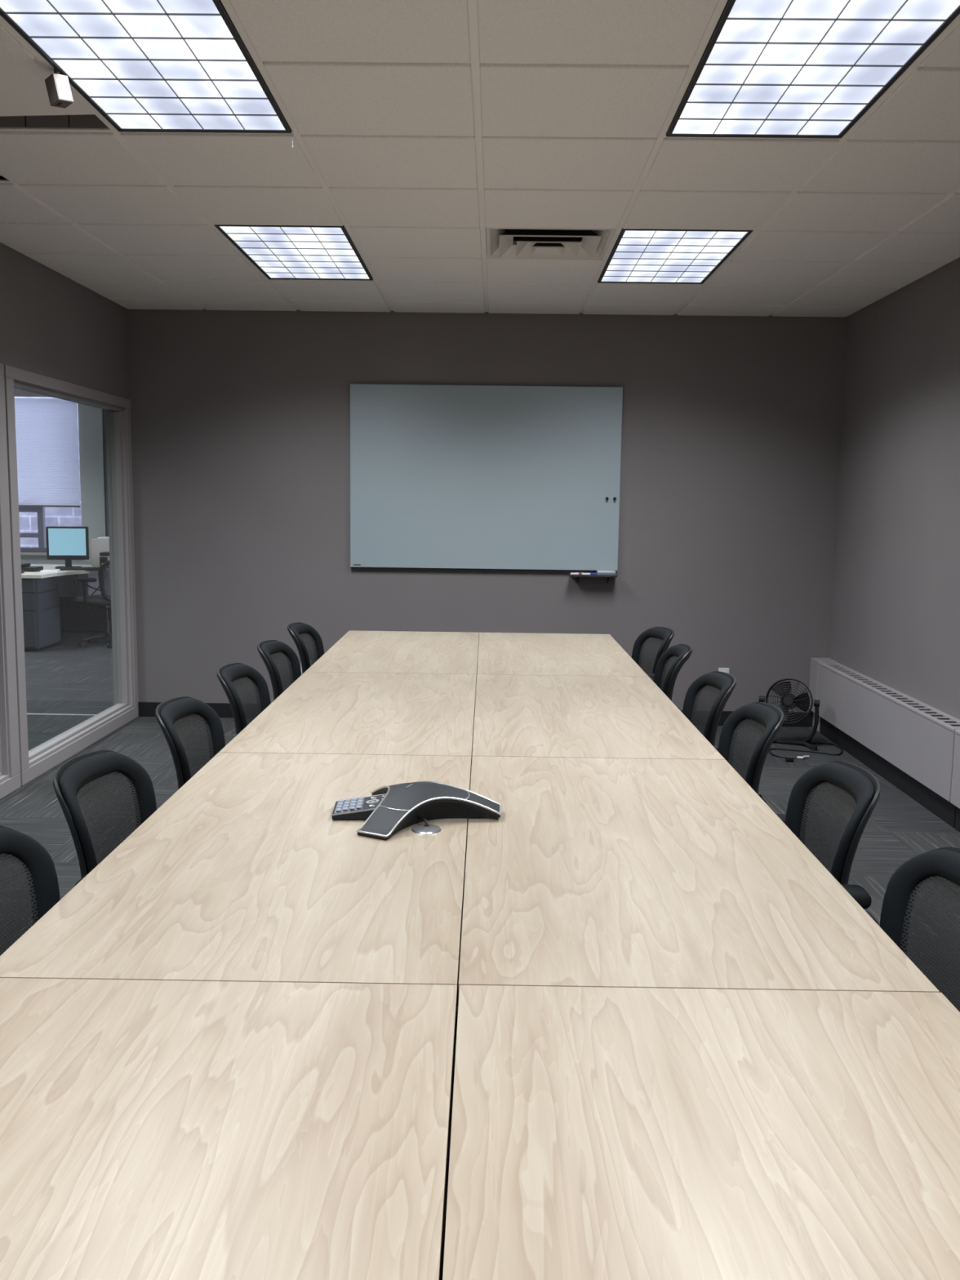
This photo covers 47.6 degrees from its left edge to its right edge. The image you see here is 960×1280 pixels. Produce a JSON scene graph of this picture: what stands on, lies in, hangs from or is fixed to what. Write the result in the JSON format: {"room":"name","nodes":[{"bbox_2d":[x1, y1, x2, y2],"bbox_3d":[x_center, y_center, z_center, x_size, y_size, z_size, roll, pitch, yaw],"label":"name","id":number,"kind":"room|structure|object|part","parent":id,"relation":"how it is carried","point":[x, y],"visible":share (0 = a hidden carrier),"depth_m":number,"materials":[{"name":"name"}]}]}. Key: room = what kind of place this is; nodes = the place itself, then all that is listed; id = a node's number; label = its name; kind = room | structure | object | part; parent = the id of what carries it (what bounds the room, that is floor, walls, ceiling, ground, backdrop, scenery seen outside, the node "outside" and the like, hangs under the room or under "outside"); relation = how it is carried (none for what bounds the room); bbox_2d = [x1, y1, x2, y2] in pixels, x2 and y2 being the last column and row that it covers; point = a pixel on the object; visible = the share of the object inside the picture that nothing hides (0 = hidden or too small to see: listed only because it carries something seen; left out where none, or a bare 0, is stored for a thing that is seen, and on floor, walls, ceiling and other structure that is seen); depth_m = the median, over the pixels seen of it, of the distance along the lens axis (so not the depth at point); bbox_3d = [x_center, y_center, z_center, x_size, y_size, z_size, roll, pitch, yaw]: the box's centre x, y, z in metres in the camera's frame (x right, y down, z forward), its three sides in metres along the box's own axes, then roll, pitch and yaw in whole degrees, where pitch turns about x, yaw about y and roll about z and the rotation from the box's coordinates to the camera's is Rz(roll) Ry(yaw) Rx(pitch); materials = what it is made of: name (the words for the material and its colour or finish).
{"room":"conference room","nodes":[
{"label":"conference room","id":0,"kind":"room"},
{"bbox_2d":[13,387,109,596],"bbox_3d":[-2.228,-1.673,11.992,9.603,3.200,0.150,1,7,1],"label":"wall","id":1,"kind":"structure","parent":0,"point":[90,418],"depth_m":11.93,"materials":[{"name":"grey paint"}]},
{"bbox_2d":[18,506,46,555],"bbox_3d":[-5.268,-1.835,11.959,1.780,1.790,0.160,1,7,1],"label":"window","id":2,"kind":"structure","parent":1,"relation":"in","point":[41,535],"depth_m":12.05,"materials":[{"name":"grey"}]},
{"bbox_3d":[-5.280,-0.959,12.040,1.780,0.030,0.100,1,7,1],"label":"sill","id":3,"kind":"part","parent":2,"relation":"part of","materials":[{"name":"beige paint"}]},
{"bbox_2d":[13,390,79,507],"bbox_3d":[-5.247,-2.092,11.896,1.736,1.255,0.040,1,7,1],"label":"window blind","id":4,"kind":"object","parent":1,"relation":"attached to","point":[46,428],"visible":0.68,"depth_m":11.89,"materials":[{"name":"white fabric"}]},
{"bbox_3d":[-5.252,-1.478,11.976,1.722,0.018,0.020,1,7,1],"label":"rail","id":5,"kind":"part","parent":4,"relation":"part of","materials":[{"name":"grey plastic"}]},
{"bbox_2d":[0,175,128,399],"bbox_3d":[-2.440,-0.468,2.478,0.120,3.200,9.566,1,7,1],"label":"wall","id":6,"kind":"structure","parent":0,"point":[52,325],"depth_m":6.00,"materials":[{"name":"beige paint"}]},
{"bbox_2d":[0,363,21,799],"bbox_3d":[-2.417,-0.203,4.699,0.144,2.115,1.505,1,7,1],"label":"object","id":7,"kind":"structure","parent":6,"relation":"in","point":[10,766],"depth_m":5.40,"materials":[{"name":"beige paint"}]},
{"bbox_2d":[4,364,138,786],"bbox_3d":[-2.393,-0.416,6.378,0.144,2.115,1.841,1,7,1],"label":"window","id":8,"kind":"structure","parent":6,"relation":"in","point":[36,762],"depth_m":6.95,"materials":[{"name":"beige paint"}]},
{"bbox_2d":[54,127,88,128],"bbox_3d":[-2.307,-2.401,4.617,9.603,0.100,14.600,1,7,1],"label":"roof","id":9,"kind":"structure","parent":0,"point":[55,127],"depth_m":5.13,"materials":[{"name":"grey"}]},
{"bbox_2d":[0,0,959,317],"bbox_3d":[-0.031,-1.523,2.311,4.670,0.021,9.566,1,7,1],"label":"ceiling","id":10,"kind":"structure","parent":0,"point":[420,127],"depth_m":4.06,"materials":[{"name":"tile"}]},
{"bbox_2d":[0,58,93,115],"bbox_3d":[-1.524,-1.677,3.256,0.590,0.016,0.590,1,7,5],"label":"tile","id":11,"kind":"structure","parent":10,"relation":"attached to","point":[23,88],"depth_m":3.35,"materials":[{"name":"beige tile"}]},
{"bbox_2d":[0,114,108,128],"bbox_3d":[-1.523,-1.753,3.633,0.660,0.072,0.032,1,7,1],"label":"channel","id":12,"kind":"object","parent":10,"relation":"attached to","point":[91,121],"visible":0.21,"depth_m":3.65,"materials":[{"name":"grey metal"}]},
{"bbox_2d":[44,68,73,108],"bbox_3d":[-1.214,-1.594,3.142,0.060,0.106,0.057,7,9,39],"label":"sensor box","id":13,"kind":"object","parent":10,"relation":"attached to","point":[58,86],"visible":1,"depth_m":3.13,"materials":[{"name":"grey plastic"}]},
{"bbox_2d":[0,0,291,133],"bbox_3d":[-0.927,-1.685,3.046,0.582,0.126,1.191,1,7,1],"label":"ceiling light","id":14,"kind":"object","parent":10,"relation":"attached to","point":[144,65],"visible":0.84,"depth_m":3.06,"materials":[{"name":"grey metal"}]},
{"bbox_2d":[213,224,373,280],"bbox_3d":[-0.893,-1.991,5.465,0.582,0.126,1.191,1,7,1],"label":"ceiling light","id":15,"kind":"object","parent":10,"relation":"attached to","point":[292,252],"visible":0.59,"depth_m":5.39,"materials":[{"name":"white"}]},
{"bbox_2d":[485,227,616,259],"bbox_3d":[0.322,-1.936,5.147,0.582,0.194,0.582,1,7,1],"label":"ceiling vent","id":16,"kind":"object","parent":10,"relation":"in","point":[542,243],"visible":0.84,"depth_m":5.12,"materials":[{"name":"white metal"}]},
{"bbox_2d":[597,227,753,284],"bbox_3d":[0.936,-1.964,5.442,0.582,0.126,1.191,1,7,1],"label":"ceiling light","id":17,"kind":"object","parent":10,"relation":"attached to","point":[668,256],"visible":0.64,"depth_m":5.37,"materials":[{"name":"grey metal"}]},
{"bbox_2d":[666,0,959,138],"bbox_3d":[0.902,-1.657,3.023,0.582,0.126,1.191,1,7,1],"label":"ceiling light","id":18,"kind":"object","parent":10,"relation":"attached to","point":[766,68],"visible":0.84,"depth_m":3.02,"materials":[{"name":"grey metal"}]},
{"bbox_2d":[0,630,959,1279],"bbox_3d":[-2.350,0.872,5.033,9.603,0.100,14.500,1,7,1],"label":"floor","id":19,"kind":"structure","parent":0,"point":[65,677],"depth_m":5.91,"materials":[{"name":"carpet"}]},
{"bbox_2d":[0,825,60,955],"bbox_3d":[-0.683,0.795,1.945,0.560,0.874,0.596,1,7,2],"label":"office chair","id":20,"kind":"object","parent":19,"relation":"on","point":[29,889],"visible":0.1,"depth_m":2.06,"materials":[{"name":"black plastic"}]},
{"bbox_3d":[-0.882,0.563,1.921,0.076,0.314,0.346,1,7,2],"label":"backrest","id":21,"kind":"part","parent":20,"relation":"part of","materials":[{"name":"black fabric"}]},
{"bbox_2d":[21,576,61,648],"bbox_3d":[-4.480,-0.281,10.597,0.574,0.670,0.570,1,7,1],"label":"drawer pedestal","id":22,"kind":"object","parent":19,"relation":"on","point":[40,597],"visible":0.64,"depth_m":10.41,"materials":[{"name":"grey metal"}]},
{"bbox_3d":[-4.487,-0.511,10.304,0.540,0.120,0.015,1,7,1],"label":"drawer","id":23,"kind":"part","parent":22,"relation":"part of","materials":[{"name":"grey"}]},
{"bbox_3d":[-4.489,-0.362,10.323,0.540,0.160,0.015,1,7,1],"label":"drawer","id":24,"kind":"part","parent":22,"relation":"part of","materials":[{"name":"grey metal"}]},
{"bbox_3d":[-4.493,-0.104,10.355,0.540,0.340,0.015,1,7,1],"label":"drawer","id":25,"kind":"part","parent":22,"relation":"part of","materials":[{"name":"grey metal"}]},
{"bbox_3d":[-4.197,-0.542,10.575,0.014,0.120,0.520,1,7,1],"label":"panel","id":26,"kind":"part","parent":22,"relation":"part of","materials":[{"name":"grey"}]},
{"bbox_3d":[-4.199,-0.393,10.594,0.014,0.160,0.520,1,7,1],"label":"panel","id":27,"kind":"part","parent":22,"relation":"part of","materials":[{"name":"grey metal"}]},
{"bbox_3d":[-4.202,-0.135,10.627,0.014,0.340,0.520,1,7,1],"label":"panel","id":28,"kind":"part","parent":22,"relation":"part of","materials":[{"name":"grey metal"}]},
{"bbox_2d":[26,713,96,715],"bbox_3d":[-2.826,0.509,7.421,0.703,0.006,0.035,1,7,1],"label":"trim","id":29,"kind":"structure","parent":19,"relation":"on","point":[56,714],"depth_m":7.41,"materials":[{"name":"beige paint"}]},
{"bbox_2d":[21,564,111,631],"bbox_3d":[-4.770,-0.357,11.126,2.180,0.740,1.670,1,7,1],"label":"office desk","id":30,"kind":"object","parent":19,"relation":"on","point":[73,617],"visible":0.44,"depth_m":11.82,"materials":[{"name":"beige laminate"}]},
{"bbox_2d":[21,563,43,572],"bbox_3d":[-4.439,-0.717,10.758,0.180,0.075,0.200,1,7,1],"label":"desk phone","id":31,"kind":"object","parent":30,"relation":"on","point":[25,566],"visible":0.71,"depth_m":10.68,"materials":[{"name":"black plastic"}]},
{"bbox_2d":[40,569,58,573],"bbox_3d":[-4.221,-0.672,10.680,0.160,0.012,0.240,-2,8,-19],"label":"paper stack","id":32,"kind":"object","parent":30,"relation":"on","point":[42,571],"visible":1,"depth_m":10.62,"materials":[{"name":"white paper"}]},
{"bbox_2d":[45,526,89,568],"bbox_3d":[-4.252,-0.954,11.239,0.410,0.430,0.180,-1,7,-13],"label":"computer monitor","id":33,"kind":"object","parent":30,"relation":"on","point":[68,544],"visible":0.93,"depth_m":11.21,"materials":[{"name":"black plastic"}]},
{"bbox_3d":[-4.666,-0.637,11.891,1.960,0.305,0.020,1,7,1],"label":"modesty panel","id":34,"kind":"part","parent":30,"relation":"part of","materials":[{"name":"metal"}]},
{"bbox_2d":[60,566,99,570],"bbox_3d":[-4.015,-0.722,11.034,0.440,0.028,0.140,-2,8,-19],"label":"keyboard","id":35,"kind":"object","parent":30,"relation":"on","point":[86,568],"visible":0.88,"depth_m":10.97,"materials":[{"name":"black plastic"}]},
{"bbox_3d":[-4.672,-0.289,11.834,1.960,0.370,0.020,1,7,1],"label":"panel","id":36,"kind":"part","parent":30,"relation":"part of","materials":[{"name":"black"}]},
{"bbox_3d":[-3.949,-0.601,11.684,0.500,0.305,0.020,1,7,1],"label":"modesty panel","id":37,"kind":"part","parent":30,"relation":"part of","materials":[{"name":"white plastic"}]},
{"bbox_2d":[90,536,109,566],"bbox_3d":[-3.983,-0.955,11.750,0.340,0.310,0.240,1,7,1],"label":"box","id":38,"kind":"object","parent":30,"relation":"on","point":[100,544],"visible":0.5,"depth_m":11.63,"materials":[{"name":"grey cardboard"}]},
{"bbox_3d":[-3.971,-1.099,11.732,0.220,0.020,0.220,1,7,1],"label":"lid","id":39,"kind":"part","parent":38,"relation":"part of","materials":[{"name":"white cardboard"}]},
{"bbox_2d":[99,551,109,566],"bbox_3d":[-3.829,-0.840,11.438,0.260,0.165,0.204,1,7,1],"label":"tray","id":40,"kind":"object","parent":30,"relation":"on","point":[104,556],"visible":0.34,"depth_m":11.35,"materials":[{"name":"black plastic"}]},
{"bbox_2d":[71,560,112,648],"bbox_3d":[-3.745,-0.385,10.914,0.560,0.874,0.596,5,8,30],"label":"office chair","id":41,"kind":"object","parent":19,"relation":"on","point":[103,601],"visible":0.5,"depth_m":10.70,"materials":[{"name":"black plastic"}]},
{"bbox_3d":[-3.842,-0.446,10.732,0.032,0.271,0.158,5,8,30],"label":"armrest","id":42,"kind":"part","parent":41,"relation":"part of","materials":[{"name":"black plastic"}]},
{"bbox_3d":[-3.785,-0.404,10.935,0.468,0.088,0.488,5,8,30],"label":"seat","id":43,"kind":"part","parent":41,"relation":"part of","materials":[{"name":"black fabric"}]},
{"bbox_3d":[-3.570,-0.600,10.783,0.129,0.400,0.428,5,8,30],"label":"backrest frame","id":44,"kind":"part","parent":41,"relation":"part of","materials":[{"name":"black plastic"}]},
{"bbox_3d":[-3.569,-0.598,10.783,0.076,0.314,0.346,5,8,30],"label":"backrest","id":45,"kind":"part","parent":41,"relation":"part of","materials":[{"name":"black fabric"}]},
{"bbox_2d":[53,750,156,886],"bbox_3d":[-0.679,0.717,2.560,0.560,0.874,0.596,1,7,2],"label":"office chair","id":46,"kind":"object","parent":19,"relation":"on","point":[107,795],"visible":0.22,"depth_m":2.57,"materials":[{"name":"black plastic"}]},
{"bbox_3d":[-0.878,0.485,2.538,0.076,0.314,0.346,1,7,2],"label":"backrest","id":47,"kind":"part","parent":46,"relation":"part of","materials":[{"name":"black fabric"}]},
{"bbox_2d":[155,696,225,789],"bbox_3d":[-0.674,0.624,3.294,0.560,0.874,0.596,1,7,1],"label":"office chair","id":48,"kind":"object","parent":19,"relation":"on","point":[193,731],"visible":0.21,"depth_m":3.32,"materials":[{"name":"black plastic"}]},
{"bbox_3d":[-0.873,0.392,3.268,0.076,0.314,0.346,1,7,1],"label":"backrest","id":49,"kind":"part","parent":48,"relation":"part of","materials":[{"name":"black fabric"}]},
{"bbox_2d":[0,977,457,1279],"bbox_3d":[-0.418,0.991,0.978,0.745,0.737,1.528,1,7,0],"label":"table","id":50,"kind":"object","parent":19,"relation":"on","point":[150,1130],"visible":1,"depth_m":1.29,"materials":[{"name":"beige laminate"}]},
{"bbox_2d":[0,752,471,1022],"bbox_3d":[-0.408,0.798,2.497,0.745,0.737,1.528,1,7,0],"label":"table","id":51,"kind":"object","parent":19,"relation":"on","point":[246,873],"visible":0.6,"depth_m":2.08,"materials":[{"name":"beige laminate"}]},
{"bbox_2d":[331,781,501,839],"bbox_3d":[-0.168,0.379,2.615,0.387,0.069,0.343,-4,9,-32],"label":"phone","id":52,"kind":"object","parent":51,"relation":"on","point":[389,810],"visible":1,"depth_m":2.55,"materials":[{"name":"black plastic"}]},
{"bbox_3d":[-0.253,0.388,2.600,0.192,0.032,0.120,0,7,-2],"label":"console trim","id":53,"kind":"part","parent":52,"relation":"part of","materials":[{"name":"grey metal"}]},
{"bbox_2d":[417,816,427,826],"bbox_3d":[-0.153,0.415,2.524,0.092,0.017,0.013,7,9,39],"label":"phone cord","id":54,"kind":"object","parent":52,"relation":"attached to","point":[418,817],"visible":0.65,"depth_m":2.50,"materials":[{"name":"black plastic"}]},
{"bbox_2d":[411,824,441,834],"bbox_3d":[-0.122,0.429,2.481,0.068,0.005,0.068,1,7,1],"label":"cable grommet","id":55,"kind":"object","parent":51,"relation":"on","point":[420,828],"visible":1,"depth_m":2.47,"materials":[{"name":"silver metal"}]},
{"bbox_2d":[217,662,271,735],"bbox_3d":[-0.667,0.534,3.999,0.560,0.874,0.596,1,7,1],"label":"office chair","id":56,"kind":"object","parent":19,"relation":"on","point":[246,691],"visible":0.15,"depth_m":4.03,"materials":[{"name":"black plastic"}]},
{"bbox_3d":[-0.866,0.303,3.973,0.076,0.314,0.346,1,7,1],"label":"backrest","id":57,"kind":"part","parent":56,"relation":"part of","materials":[{"name":"black fabric"}]},
{"bbox_2d":[257,640,301,700],"bbox_3d":[-0.662,0.449,4.673,0.560,0.874,0.596,1,7,2],"label":"office chair","id":58,"kind":"object","parent":19,"relation":"on","point":[282,663],"visible":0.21,"depth_m":4.72,"materials":[{"name":"black plastic"}]},
{"bbox_3d":[-0.860,0.217,4.650,0.076,0.314,0.346,1,7,2],"label":"backrest","id":59,"kind":"part","parent":58,"relation":"part of","materials":[{"name":"black fabric"}]},
{"bbox_2d":[287,622,324,674],"bbox_3d":[-0.659,0.361,5.368,0.560,0.874,0.596,1,7,1],"label":"office chair","id":60,"kind":"object","parent":19,"relation":"on","point":[308,642],"visible":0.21,"depth_m":5.42,"materials":[{"name":"black plastic"}]},
{"bbox_3d":[-0.858,0.129,5.343,0.076,0.314,0.346,1,7,1],"label":"backrest","id":61,"kind":"part","parent":60,"relation":"part of","materials":[{"name":"black fabric"}]},
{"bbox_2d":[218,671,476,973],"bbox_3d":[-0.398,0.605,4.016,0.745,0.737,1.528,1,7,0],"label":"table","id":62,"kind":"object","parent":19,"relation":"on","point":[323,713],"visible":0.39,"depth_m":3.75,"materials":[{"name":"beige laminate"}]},
{"bbox_2d":[305,630,479,823],"bbox_3d":[-0.387,0.413,5.535,0.745,0.737,1.528,1,7,0],"label":"table","id":63,"kind":"object","parent":19,"relation":"on","point":[356,651],"visible":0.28,"depth_m":5.33,"materials":[{"name":"beige wood"}]},
{"bbox_2d":[476,632,648,676],"bbox_3d":[0.360,0.423,5.531,0.745,0.737,1.528,1,7,0],"label":"table","id":64,"kind":"object","parent":19,"relation":"on","point":[499,653],"visible":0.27,"depth_m":5.33,"materials":[{"name":"beige laminate"}]},
{"bbox_2d":[471,674,725,759],"bbox_3d":[0.350,0.616,4.012,0.745,0.737,1.528,1,7,0],"label":"table","id":65,"kind":"object","parent":19,"relation":"on","point":[548,716],"visible":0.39,"depth_m":3.75,"materials":[{"name":"beige laminate"}]},
{"bbox_2d":[631,626,674,678],"bbox_3d":[0.652,0.379,5.361,0.560,0.874,0.596,0,7,-7],"label":"office chair","id":66,"kind":"object","parent":19,"relation":"on","point":[651,644],"visible":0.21,"depth_m":5.43,"materials":[{"name":"black fabric"}]},
{"bbox_3d":[0.855,0.150,5.356,0.076,0.314,0.346,0,7,-7],"label":"backrest","id":67,"kind":"part","parent":66,"relation":"part of","materials":[{"name":"black fabric"}]},
{"bbox_2d":[649,644,692,711],"bbox_3d":[0.624,0.457,4.747,0.560,0.874,0.596,1,7,4],"label":"office chair","id":68,"kind":"object","parent":19,"relation":"on","point":[668,665],"visible":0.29,"depth_m":4.73,"materials":[{"name":"black plastic"}]},
{"bbox_3d":[0.828,0.233,4.703,0.076,0.314,0.346,1,7,4],"label":"backrest","id":69,"kind":"part","parent":68,"relation":"part of","materials":[{"name":"black fabric"}]},
{"bbox_3d":[0.827,0.230,4.703,0.129,0.400,0.428,1,7,4],"label":"backrest frame","id":70,"kind":"part","parent":68,"relation":"part of","materials":[{"name":"black plastic"}]},
{"bbox_2d":[458,755,939,992],"bbox_3d":[0.339,0.808,2.493,0.745,0.737,1.528,1,7,0],"label":"table","id":71,"kind":"object","parent":19,"relation":"on","point":[591,872],"visible":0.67,"depth_m":2.10,"materials":[{"name":"beige laminate"}]},
{"bbox_2d":[442,985,959,1279],"bbox_3d":[0.331,1.001,0.974,0.745,0.737,1.528,1,7,0],"label":"table","id":72,"kind":"object","parent":19,"relation":"on","point":[597,1133],"visible":1,"depth_m":1.29,"materials":[{"name":"beige laminate"}]},
{"bbox_2d":[682,671,736,749],"bbox_3d":[0.621,0.557,3.953,0.560,0.874,0.596,1,7,0],"label":"office chair","id":73,"kind":"object","parent":19,"relation":"on","point":[706,698],"visible":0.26,"depth_m":3.99,"materials":[{"name":"black plastic"}]},
{"bbox_3d":[0.826,0.331,3.925,0.076,0.314,0.346,1,7,0],"label":"backrest","id":74,"kind":"part","parent":73,"relation":"part of","materials":[{"name":"black fabric"}]},
{"bbox_2d":[714,702,784,804],"bbox_3d":[0.617,0.635,3.338,0.560,0.874,0.596,1,7,1],"label":"office chair","id":75,"kind":"object","parent":19,"relation":"on","point":[747,735],"visible":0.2,"depth_m":3.36,"materials":[{"name":"black plastic"}]},
{"bbox_3d":[0.822,0.410,3.306,0.076,0.314,0.346,1,7,1],"label":"backrest","id":76,"kind":"part","parent":75,"relation":"part of","materials":[{"name":"black fabric"}]},
{"bbox_2d":[758,678,842,761],"bbox_3d":[1.926,0.469,6.590,0.522,0.420,0.630,3,8,21],"label":"floor fan","id":77,"kind":"object","parent":19,"relation":"on","point":[788,700],"visible":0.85,"depth_m":6.73,"materials":[{"name":"black plastic"}]},
{"bbox_3d":[1.798,0.495,6.841,0.103,0.287,0.043,2,7,13],"label":"stand arm","id":78,"kind":"part","parent":77,"relation":"part of","materials":[{"name":"black plastic"}]},
{"bbox_3d":[1.878,0.309,6.765,0.125,0.097,0.058,0,7,-7],"label":"fan blade","id":79,"kind":"part","parent":77,"relation":"part of","materials":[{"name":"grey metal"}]},
{"bbox_3d":[1.876,0.443,6.781,0.058,0.097,0.125,-6,10,-41],"label":"fan blade","id":80,"kind":"part","parent":77,"relation":"part of","materials":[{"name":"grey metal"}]},
{"bbox_2d":[765,679,811,722],"bbox_3d":[1.907,0.377,6.734,0.274,0.270,0.065,3,8,21],"label":"grille","id":81,"kind":"object","parent":77,"relation":"attached to","point":[788,700],"depth_m":6.73,"materials":[{"name":"grey metal"}]},
{"bbox_3d":[1.937,0.382,6.813,0.100,0.110,0.101,3,8,21],"label":"motor","id":82,"kind":"part","parent":77,"relation":"part of","materials":[{"name":"black plastic"}]},
{"bbox_3d":[1.985,0.383,6.732,0.100,0.127,0.045,3,8,21],"label":"fan blade","id":83,"kind":"part","parent":77,"relation":"part of","materials":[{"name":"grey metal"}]},
{"bbox_3d":[1.997,0.666,6.605,0.560,0.022,0.302,-3,8,-30],"label":"power cord","id":84,"kind":"part","parent":77,"relation":"part of","materials":[{"name":"black plastic"}]},
{"bbox_3d":[2.047,0.510,6.748,0.103,0.287,0.044,5,8,28],"label":"stand arm","id":85,"kind":"part","parent":77,"relation":"part of","materials":[{"name":"black plastic"}]},
{"bbox_2d":[808,657,837,732],"bbox_3d":[2.273,0.364,7.240,0.127,0.474,0.180,1,7,1],"label":"end cap","id":86,"kind":"object","parent":19,"relation":"on","point":[814,665],"visible":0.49,"depth_m":7.22,"materials":[{"name":"metal"}]},
{"bbox_2d":[776,760,880,909],"bbox_3d":[0.614,0.734,2.564,0.560,0.874,0.596,1,7,2],"label":"office chair","id":87,"kind":"object","parent":19,"relation":"on","point":[828,811],"visible":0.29,"depth_m":2.56,"materials":[{"name":"black plastic"}]},
{"bbox_3d":[0.819,0.508,2.530,0.076,0.314,0.346,1,7,2],"label":"backrest","id":88,"kind":"part","parent":87,"relation":"part of","materials":[{"name":"black fabric"}]},
{"bbox_3d":[0.817,0.506,2.529,0.129,0.400,0.428,1,7,2],"label":"backrest frame","id":89,"kind":"part","parent":87,"relation":"part of","materials":[{"name":"black plastic"}]},
{"bbox_2d":[865,846,959,1012],"bbox_3d":[0.609,0.818,1.900,0.560,0.874,0.596,1,7,1],"label":"office chair","id":90,"kind":"object","parent":19,"relation":"on","point":[920,913],"visible":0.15,"depth_m":1.98,"materials":[{"name":"black plastic"}]},
{"bbox_3d":[0.812,0.590,1.866,0.129,0.400,0.428,1,7,1],"label":"backrest frame","id":91,"kind":"part","parent":90,"relation":"part of","materials":[{"name":"black plastic"}]},
{"bbox_3d":[0.814,0.592,1.867,0.076,0.314,0.346,1,7,1],"label":"backrest","id":92,"kind":"part","parent":90,"relation":"part of","materials":[{"name":"black fabric"}]},
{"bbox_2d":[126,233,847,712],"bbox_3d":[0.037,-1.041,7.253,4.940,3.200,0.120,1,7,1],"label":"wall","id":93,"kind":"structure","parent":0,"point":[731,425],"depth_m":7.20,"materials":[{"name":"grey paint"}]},
{"bbox_2d":[137,702,813,727],"bbox_3d":[-0.005,0.504,7.383,4.658,0.100,0.012,1,7,1],"label":"baseboard","id":94,"kind":"structure","parent":93,"relation":"attached to","point":[145,708],"depth_m":7.39,"materials":[{"name":"black plastic"}]},
{"bbox_2d":[350,383,622,572],"bbox_3d":[0.033,-1.059,7.173,1.774,1.203,0.035,1,7,1],"label":"board","id":95,"kind":"object","parent":93,"relation":"attached to","point":[457,477],"visible":1,"depth_m":7.15,"materials":[{"name":"white glass"}]},
{"bbox_3d":[0.025,-0.469,7.251,1.766,0.012,0.024,1,7,1],"label":"rail","id":96,"kind":"part","parent":95,"relation":"part of","materials":[{"name":"black plastic"}]},
{"bbox_2d":[569,574,617,583],"bbox_3d":[0.749,-0.402,7.203,0.306,0.064,0.120,1,7,1],"label":"marker tray","id":97,"kind":"object","parent":93,"relation":"attached to","point":[608,576],"visible":0.96,"depth_m":7.14,"materials":[{"name":"grey metal"}]},
{"bbox_2d":[569,572,581,574],"bbox_3d":[0.634,-0.435,7.178,0.080,0.018,0.018,-1,8,-17],"label":"marker","id":98,"kind":"object","parent":97,"relation":"on","point":[578,573],"visible":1,"depth_m":7.17,"materials":[{"name":"white plastic"}]},
{"bbox_2d":[581,573,594,574],"bbox_3d":[0.709,-0.433,7.171,0.080,0.018,0.018,-1,7,-11],"label":"marker","id":99,"kind":"object","parent":97,"relation":"on","point":[581,573],"visible":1,"depth_m":7.17,"materials":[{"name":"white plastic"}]},
{"bbox_2d":[569,574,617,577],"bbox_3d":[0.749,-0.427,7.200,0.306,0.014,0.120,1,7,1],"label":"shelf","id":100,"kind":"object","parent":97,"relation":"attached to","point":[575,575],"depth_m":7.14,"materials":[{"name":"grey metal"}]},
{"bbox_2d":[596,570,616,575],"bbox_3d":[0.832,-0.441,7.187,0.124,0.034,0.052,1,7,1],"label":"eraser","id":101,"kind":"object","parent":97,"relation":"on","point":[599,572],"visible":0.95,"depth_m":7.16,"materials":[{"name":"grey"}]},
{"bbox_2d":[718,667,728,673],"bbox_3d":[1.639,0.246,7.329,0.072,0.116,0.008,1,7,1],"label":"wall outlet","id":102,"kind":"object","parent":93,"relation":"attached to","point":[721,669],"visible":0.16,"depth_m":7.32,"materials":[{"name":"white plastic"}]},
{"bbox_2d":[829,257,959,719],"bbox_3d":[2.364,-0.397,2.420,0.150,3.200,9.566,1,7,1],"label":"wall","id":103,"kind":"structure","parent":0,"point":[895,614],"depth_m":6.03,"materials":[{"name":"grey paint"}]},
{"bbox_2d":[817,662,959,828],"bbox_3d":[2.257,0.510,6.097,0.127,0.472,2.120,1,7,1],"label":"wall heater","id":104,"kind":"object","parent":103,"relation":"attached to","point":[907,741],"visible":0.95,"depth_m":5.82,"materials":[{"name":"metal"}]},
{"bbox_3d":[2.264,0.683,6.118,0.082,0.124,2.120,1,7,1],"label":"kick plate","id":105,"kind":"part","parent":104,"relation":"part of","materials":[{"name":"black plastic"}]},
{"bbox_2d":[818,662,959,732],"bbox_3d":[2.260,0.286,6.068,0.127,0.020,2.120,1,7,1],"label":"grille","id":106,"kind":"object","parent":104,"relation":"attached to","point":[939,720],"depth_m":5.87,"materials":[{"name":"metal"}]},
{"bbox_2d":[950,729,959,832],"bbox_3d":[2.225,0.792,3.872,0.127,0.472,2.345,1,7,1],"label":"wall heater","id":107,"kind":"object","parent":103,"relation":"attached to","point":[955,788],"visible":1,"depth_m":4.99,"materials":[{"name":"metal"}]},
{"bbox_2d":[955,729,959,735],"bbox_3d":[2.228,0.568,3.844,0.127,0.020,2.345,1,7,1],"label":"grille","id":108,"kind":"object","parent":107,"relation":"attached to","point":[957,731],"depth_m":4.98,"materials":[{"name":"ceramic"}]},
{"bbox_3d":[2.233,0.965,3.894,0.082,0.124,2.345,1,7,1],"label":"kick plate","id":109,"kind":"part","parent":107,"relation":"part of","materials":[{"name":"black plastic"}]},
{"label":"outside","id":110,"kind":"structure","parent":0,"visible":0},
{"bbox_2d":[14,396,81,547],"bbox_3d":[-4.781,-2.489,14.974,8.000,6.000,0.200,1,7,1],"label":"window","id":111,"kind":"structure","parent":110,"point":[55,516],"depth_m":14.99,"materials":[{"name":"glass"}]}
]}

